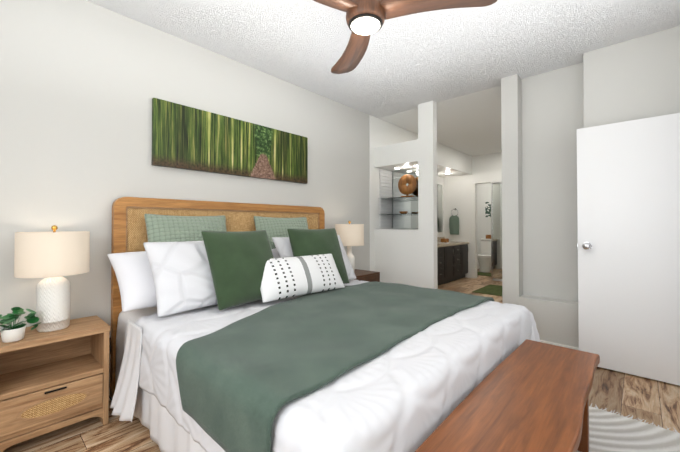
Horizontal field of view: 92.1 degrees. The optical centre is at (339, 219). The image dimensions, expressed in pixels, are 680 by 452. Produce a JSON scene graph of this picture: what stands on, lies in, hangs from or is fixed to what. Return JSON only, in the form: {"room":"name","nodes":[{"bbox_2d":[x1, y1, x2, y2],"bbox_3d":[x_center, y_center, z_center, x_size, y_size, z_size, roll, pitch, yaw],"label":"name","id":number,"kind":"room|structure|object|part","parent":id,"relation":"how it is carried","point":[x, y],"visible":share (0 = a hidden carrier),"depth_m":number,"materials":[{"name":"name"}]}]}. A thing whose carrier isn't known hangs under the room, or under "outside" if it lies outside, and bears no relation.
{"room":"bedroom","nodes":[
{"label":"bedroom","id":0,"kind":"room"},
{"bbox_2d":[0,0,369,382],"bbox_3d":[-1.235,-0.118,2.745,0.150,2.650,4.680,-1,-1,42],"label":"wall","id":1,"kind":"structure","parent":0,"point":[83,83],"depth_m":2.25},
{"bbox_2d":[109,337,111,400],"bbox_3d":[-1.513,0.998,2.171,0.194,0.387,0.070,-1,-1,42],"label":"cord","id":2,"kind":"object","parent":1,"relation":"attached to","point":[109,360],"visible":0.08,"depth_m":2.22,"materials":[{"name":"black plastic"}]},
{"bbox_2d":[152,98,307,183],"bbox_3d":[-0.878,-0.650,2.998,0.036,0.500,1.525,-1,-1,42],"label":"picture","id":3,"kind":"object","parent":1,"relation":"attached to","point":[187,137],"visible":0.98,"depth_m":2.83},
{"bbox_2d":[3,269,679,451],"bbox_3d":[1.578,1.272,3.860,4.170,0.100,10.150,-1,-1,42],"label":"floor","id":4,"kind":"structure","parent":0,"point":[655,402],"depth_m":2.02,"materials":[{"name":"brown wood"}]},
{"bbox_2d":[0,315,109,451],"bbox_3d":[-1.642,0.911,1.863,0.352,0.570,0.488,-1,-1,42],"label":"nightstand","id":5,"kind":"object","parent":4,"relation":"on","point":[53,380],"visible":0.98,"depth_m":1.82,"materials":[{"name":"brown wood"}]},
{"bbox_2d":[0,307,41,342],"bbox_3d":[-1.673,0.538,1.700,0.210,0.169,0.184,-1,-1,42],"label":"potted plant","id":6,"kind":"object","parent":5,"relation":"on","point":[11,333],"visible":1,"depth_m":1.69,"materials":[{"name":"green plant"}]},
{"bbox_2d":[14,225,89,331],"bbox_3d":[-1.648,0.327,1.887,0.326,0.595,0.326,-1,-1,42],"label":"lamp","id":7,"kind":"object","parent":5,"relation":"on","point":[53,257],"visible":1,"depth_m":1.81,"materials":[{"name":"beige fabric"}]},
{"bbox_2d":[107,197,540,451],"bbox_3d":[-0.080,0.604,2.232,2.195,1.527,2.179,-1,-1,42],"label":"bed","id":8,"kind":"object","parent":4,"relation":"on","point":[243,327],"visible":0.94,"depth_m":1.75,"materials":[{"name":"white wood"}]},
{"bbox_2d":[260,254,344,302],"bbox_3d":[-0.295,0.425,2.528,0.773,0.320,0.155,1,-33,-44],"label":"lumbar pillow","id":9,"kind":"object","parent":8,"relation":"on","point":[310,275],"depth_m":2.43,"materials":[{"name":"white fabric"}]},
{"bbox_2d":[354,269,379,281],"bbox_3d":[0.155,0.913,3.750,0.456,0.615,0.500,-1,-1,42],"label":"nightstand","id":10,"kind":"object","parent":4,"relation":"on","point":[366,275],"visible":0.06,"depth_m":3.69,"materials":[{"name":"brown wood"}]},
{"bbox_2d":[335,221,363,270],"bbox_3d":[0.108,0.306,3.726,0.326,0.595,0.326,-1,-1,42],"label":"lamp","id":11,"kind":"object","parent":10,"relation":"on","point":[350,235],"visible":0.83,"depth_m":3.59,"materials":[{"name":"beige fabric"}]},
{"bbox_2d":[437,245,467,284],"bbox_3d":[1.940,0.887,6.617,0.588,0.738,1.996,-1,-1,42],"label":"bathroom vanity","id":12,"kind":"object","parent":4,"relation":"on","point":[452,260],"depth_m":6.52,"materials":[{"name":"black wood"}]},
{"bbox_2d":[437,241,468,244],"bbox_3d":[1.939,0.499,6.624,0.584,0.055,1.996,-1,-1,42],"label":"countertop","id":13,"kind":"structure","parent":12,"relation":"on","point":[438,242],"depth_m":6.90,"materials":[{"name":"beige stone"}]},
{"bbox_2d":[477,272,490,275],"bbox_3d":[3.274,1.265,7.730,0.750,0.014,0.450,-1,-1,42],"label":"bath rug","id":14,"kind":"object","parent":4,"relation":"on","point":[483,274],"visible":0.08,"depth_m":7.53,"materials":[{"name":"green fabric"}]},
{"bbox_2d":[477,235,490,272],"bbox_3d":[3.613,0.826,8.098,0.420,0.898,0.742,-1,-1,42],"label":"toilet","id":15,"kind":"object","parent":4,"relation":"on","point":[484,258],"visible":0.83,"depth_m":7.97,"materials":[{"name":"white ceramic"}]},
{"bbox_2d":[472,284,501,295],"bbox_3d":[2.851,1.239,5.712,0.750,0.014,0.900,-1,-1,42],"label":"bath rug","id":16,"kind":"object","parent":4,"relation":"on","point":[490,289],"visible":0.56,"depth_m":5.71,"materials":[{"name":"green fabric"}]},
{"bbox_2d":[577,404,679,451],"bbox_3d":[1.403,1.187,1.650,0.542,0.010,1.050,-1,-1,42],"label":"rug","id":17,"kind":"object","parent":4,"relation":"on","point":[611,432],"visible":0.62,"depth_m":1.80,"materials":[{"name":"white fabric"}]},
{"bbox_2d":[415,339,599,451],"bbox_3d":[0.777,0.947,1.347,0.374,0.457,1.455,-1,-1,42],"label":"bench","id":18,"kind":"object","parent":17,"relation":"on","point":[526,395],"visible":1,"depth_m":1.27,"materials":[{"name":"brown wood"}]},
{"bbox_2d":[86,0,679,155],"bbox_3d":[1.578,-1.478,3.896,4.170,0.100,10.150,-1,-1,42],"label":"ceiling","id":19,"kind":"structure","parent":0,"point":[410,62],"depth_m":2.68,"materials":[{"name":"white paint"}]},
{"bbox_2d":[313,0,496,73],"bbox_3d":[0.074,-1.239,1.649,1.170,0.437,1.088,-1,-1,42],"label":"ceiling fan","id":20,"kind":"object","parent":19,"relation":"hanging from","point":[365,19],"visible":1,"depth_m":1.68,"materials":[{"name":"brown wood"}]},
{"bbox_3d":[-0.138,-1.096,1.525,0.620,0.055,0.188,1,-1,-42],"label":"blade","id":21,"kind":"part","parent":20,"relation":"part of","materials":[{"name":"brown wood"}]},
{"bbox_3d":[0.077,-1.089,2.102,0.188,0.055,0.620,0,-1,-12],"label":"blade","id":22,"kind":"part","parent":20,"relation":"part of","materials":[{"name":"brown wood"}]},
{"bbox_3d":[0.469,-1.095,1.627,0.620,0.055,0.188,0,-1,18],"label":"blade","id":23,"kind":"part","parent":20,"relation":"part of","materials":[{"name":"brown wood"}]},
{"bbox_2d":[374,139,417,167],"bbox_3d":[0.750,-0.857,4.313,0.675,0.270,0.100,-1,-1,42],"label":"beam","id":24,"kind":"structure","parent":0,"point":[398,154],"depth_m":4.26,"materials":[{"name":"white paint"}]},
{"bbox_2d":[374,229,418,286],"bbox_3d":[0.750,0.677,4.293,0.675,1.100,0.100,-1,-1,42],"label":"wall","id":25,"kind":"structure","parent":0,"point":[395,255],"depth_m":4.24,"materials":[{"name":"white paint"}]},
{"bbox_2d":[379,163,417,170],"bbox_3d":[0.918,-0.750,4.477,0.700,0.060,0.370,-1,-1,42],"label":"light fixture","id":26,"kind":"object","parent":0,"point":[405,167],"depth_m":4.51,"materials":[{"name":"white glass"}]},
{"bbox_2d":[379,119,417,228],"bbox_3d":[0.976,-0.086,5.161,0.150,2.650,1.470,-1,-1,42],"label":"wall","id":27,"kind":"structure","parent":0,"point":[389,133],"depth_m":4.79,"materials":[{"name":"white paint"}]},
{"bbox_2d":[370,115,378,270],"bbox_3d":[0.414,-0.094,4.543,0.156,2.650,0.200,-1,-1,42],"label":"trim","id":28,"kind":"structure","parent":27,"relation":"attached to","point":[374,178],"depth_m":4.48,"materials":[{"name":"white paint"}]},
{"bbox_2d":[379,170,391,226],"bbox_3d":[0.658,-0.299,4.688,0.016,0.804,0.300,-1,-1,42],"label":"blinds","id":29,"kind":"object","parent":27,"relation":"attached to","point":[386,223],"visible":0.94,"depth_m":4.66,"materials":[{"name":"white plastic"}]},
{"bbox_2d":[413,168,437,228],"bbox_3d":[1.033,-0.294,4.596,0.700,0.850,0.030,-1,-1,42],"label":"wall","id":30,"kind":"structure","parent":0,"point":[437,210],"depth_m":4.37,"materials":[{"name":"white paint"}]},
{"bbox_2d":[392,168,417,228],"bbox_3d":[1.010,-0.294,4.591,0.670,0.846,0.007,-1,-1,42],"label":"niche","id":31,"kind":"object","parent":30,"relation":"attached to","point":[410,206],"visible":0.43,"depth_m":4.68,"materials":[{"name":"white paint"}]},
{"bbox_2d":[418,101,437,288],"bbox_3d":[1.073,-0.101,4.008,0.200,2.650,0.100,-1,-1,42],"label":"partition column","id":32,"kind":"structure","parent":0,"point":[427,190],"depth_m":3.96,"materials":[{"name":"white paint"}]},
{"bbox_2d":[437,176,443,236],"bbox_3d":[2.245,-0.056,7.489,0.120,2.650,3.920,-1,-1,42],"label":"wall","id":33,"kind":"structure","parent":0,"point":[440,179],"depth_m":7.55,"materials":[{"name":"white paint"}]},
{"bbox_2d":[437,182,442,233],"bbox_3d":[1.736,-0.264,6.819,0.033,1.150,1.796,-1,-1,42],"label":"vanity mirror","id":34,"kind":"object","parent":33,"relation":"attached to","point":[440,205],"visible":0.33,"depth_m":7.36,"materials":[{"name":"white mirror"}]},
{"bbox_2d":[437,237,444,240],"bbox_3d":[1.731,0.431,6.815,0.021,0.099,1.996,-1,-1,42],"label":"backsplash","id":35,"kind":"structure","parent":33,"relation":"attached to","point":[438,238],"depth_m":7.31,"materials":[{"name":"beige stone"}]},
{"bbox_2d":[437,142,471,176],"bbox_3d":[1.962,-1.192,6.625,0.650,0.400,2.000,-1,-1,42],"label":"soffit","id":36,"kind":"structure","parent":0,"point":[454,162],"depth_m":6.54,"materials":[{"name":"white paint"}]},
{"bbox_2d":[444,152,501,280],"bbox_3d":[3.323,-0.065,6.801,2.400,2.650,0.120,-1,-1,42],"label":"wall","id":37,"kind":"structure","parent":0,"point":[460,194],"depth_m":7.16,"materials":[{"name":"white paint"}]},
{"bbox_2d":[449,208,458,234],"bbox_3d":[2.570,0.032,7.342,0.229,0.592,0.094,-1,-1,42],"label":"towel ring","id":38,"kind":"object","parent":37,"relation":"attached to","point":[454,225],"visible":1,"depth_m":7.30,"materials":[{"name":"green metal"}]},
{"bbox_2d":[491,179,501,279],"bbox_3d":[3.431,0.207,6.582,0.750,2.100,0.050,-1,-1,42],"label":"mirrored closet doors","id":39,"kind":"structure","parent":37,"relation":"in","point":[496,231],"depth_m":6.77,"materials":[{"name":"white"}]},
{"bbox_2d":[477,183,490,269],"bbox_3d":[4.430,-0.049,8.011,2.400,2.650,0.200,-1,-1,42],"label":"wall","id":40,"kind":"structure","parent":0,"point":[483,223],"depth_m":8.54,"materials":[{"name":"white paint"}]},
{"bbox_2d":[484,200,490,217],"bbox_3d":[3.857,-0.279,8.380,0.320,0.480,0.031,-1,-1,42],"label":"picture","id":41,"kind":"object","parent":40,"relation":"attached to","point":[487,208],"visible":0.48,"depth_m":8.42,"materials":[{"name":"white paper"}]},
{"bbox_2d":[521,63,583,301],"bbox_3d":[2.214,-0.110,3.330,0.530,2.650,0.500,-1,-1,42],"label":"wall","id":42,"kind":"structure","parent":0,"point":[552,111],"depth_m":3.16,"materials":[{"name":"grey paint"}]},
{"bbox_2d":[501,74,522,304],"bbox_3d":[1.913,-0.108,3.504,0.150,2.650,0.650,-1,-1,42],"label":"pilaster","id":43,"kind":"object","parent":42,"relation":"attached to","point":[512,231],"visible":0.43,"depth_m":3.27,"materials":[{"name":"grey paint"}]},
{"bbox_2d":[519,295,578,347],"bbox_3d":[1.995,0.982,3.076,0.530,0.460,0.150,-1,-1,42],"label":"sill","id":44,"kind":"structure","parent":42,"relation":"attached to","point":[556,320],"depth_m":3.00,"materials":[{"name":"grey paint"}]},
{"bbox_2d":[540,340,578,349],"bbox_3d":[1.884,1.169,3.063,0.680,0.085,0.015,-1,-1,42],"label":"baseboard","id":45,"kind":"structure","parent":42,"relation":"attached to","point":[561,345],"depth_m":2.96,"materials":[{"name":"white"}]},
{"bbox_2d":[583,26,679,127],"bbox_3d":[2.630,-0.117,2.814,0.780,2.650,0.700,-1,-1,42],"label":"wall","id":46,"kind":"structure","parent":0,"point":[634,79],"depth_m":2.62,"materials":[{"name":"grey paint"}]},
{"bbox_3d":[1.167,-0.298,4.243,0.025,0.850,0.370,-1,-1,42],"label":"wall","id":47,"kind":"structure","parent":0,"visible":0},
{"bbox_2d":[379,213,417,214],"bbox_3d":[0.897,-0.074,4.464,0.669,0.008,0.325,-1,-1,42],"label":"glass shelf","id":48,"kind":"object","parent":47,"relation":"attached to","point":[400,214],"visible":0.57,"depth_m":4.38,"materials":[{"name":"white"}]},
{"bbox_2d":[380,196,417,199],"bbox_3d":[0.897,-0.294,4.466,0.669,0.008,0.325,-1,-1,42],"label":"glass shelf","id":49,"kind":"object","parent":47,"relation":"attached to","point":[405,198],"visible":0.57,"depth_m":4.46,"materials":[{"name":"white"}]},
{"bbox_2d":[398,174,416,196],"bbox_3d":[0.915,-0.460,4.455,0.280,0.319,0.060,-1,-1,42],"label":"disc","id":50,"kind":"object","parent":49,"relation":"on","point":[404,188],"visible":0.85,"depth_m":4.44,"materials":[{"name":"brown wood"}]},
{"bbox_3d":[4.586,-0.098,4.263,0.150,2.650,5.520,-1,-1,42],"label":"wall","id":51,"kind":"structure","parent":0,"visible":0},
{"bbox_2d":[577,113,679,385],"bbox_3d":[2.310,0.210,2.505,0.816,1.963,0.180,-1,-1,42],"label":"door","id":52,"kind":"structure","parent":51,"relation":"in","point":[628,201],"depth_m":2.53,"materials":[{"name":"white wood"}]}
]}

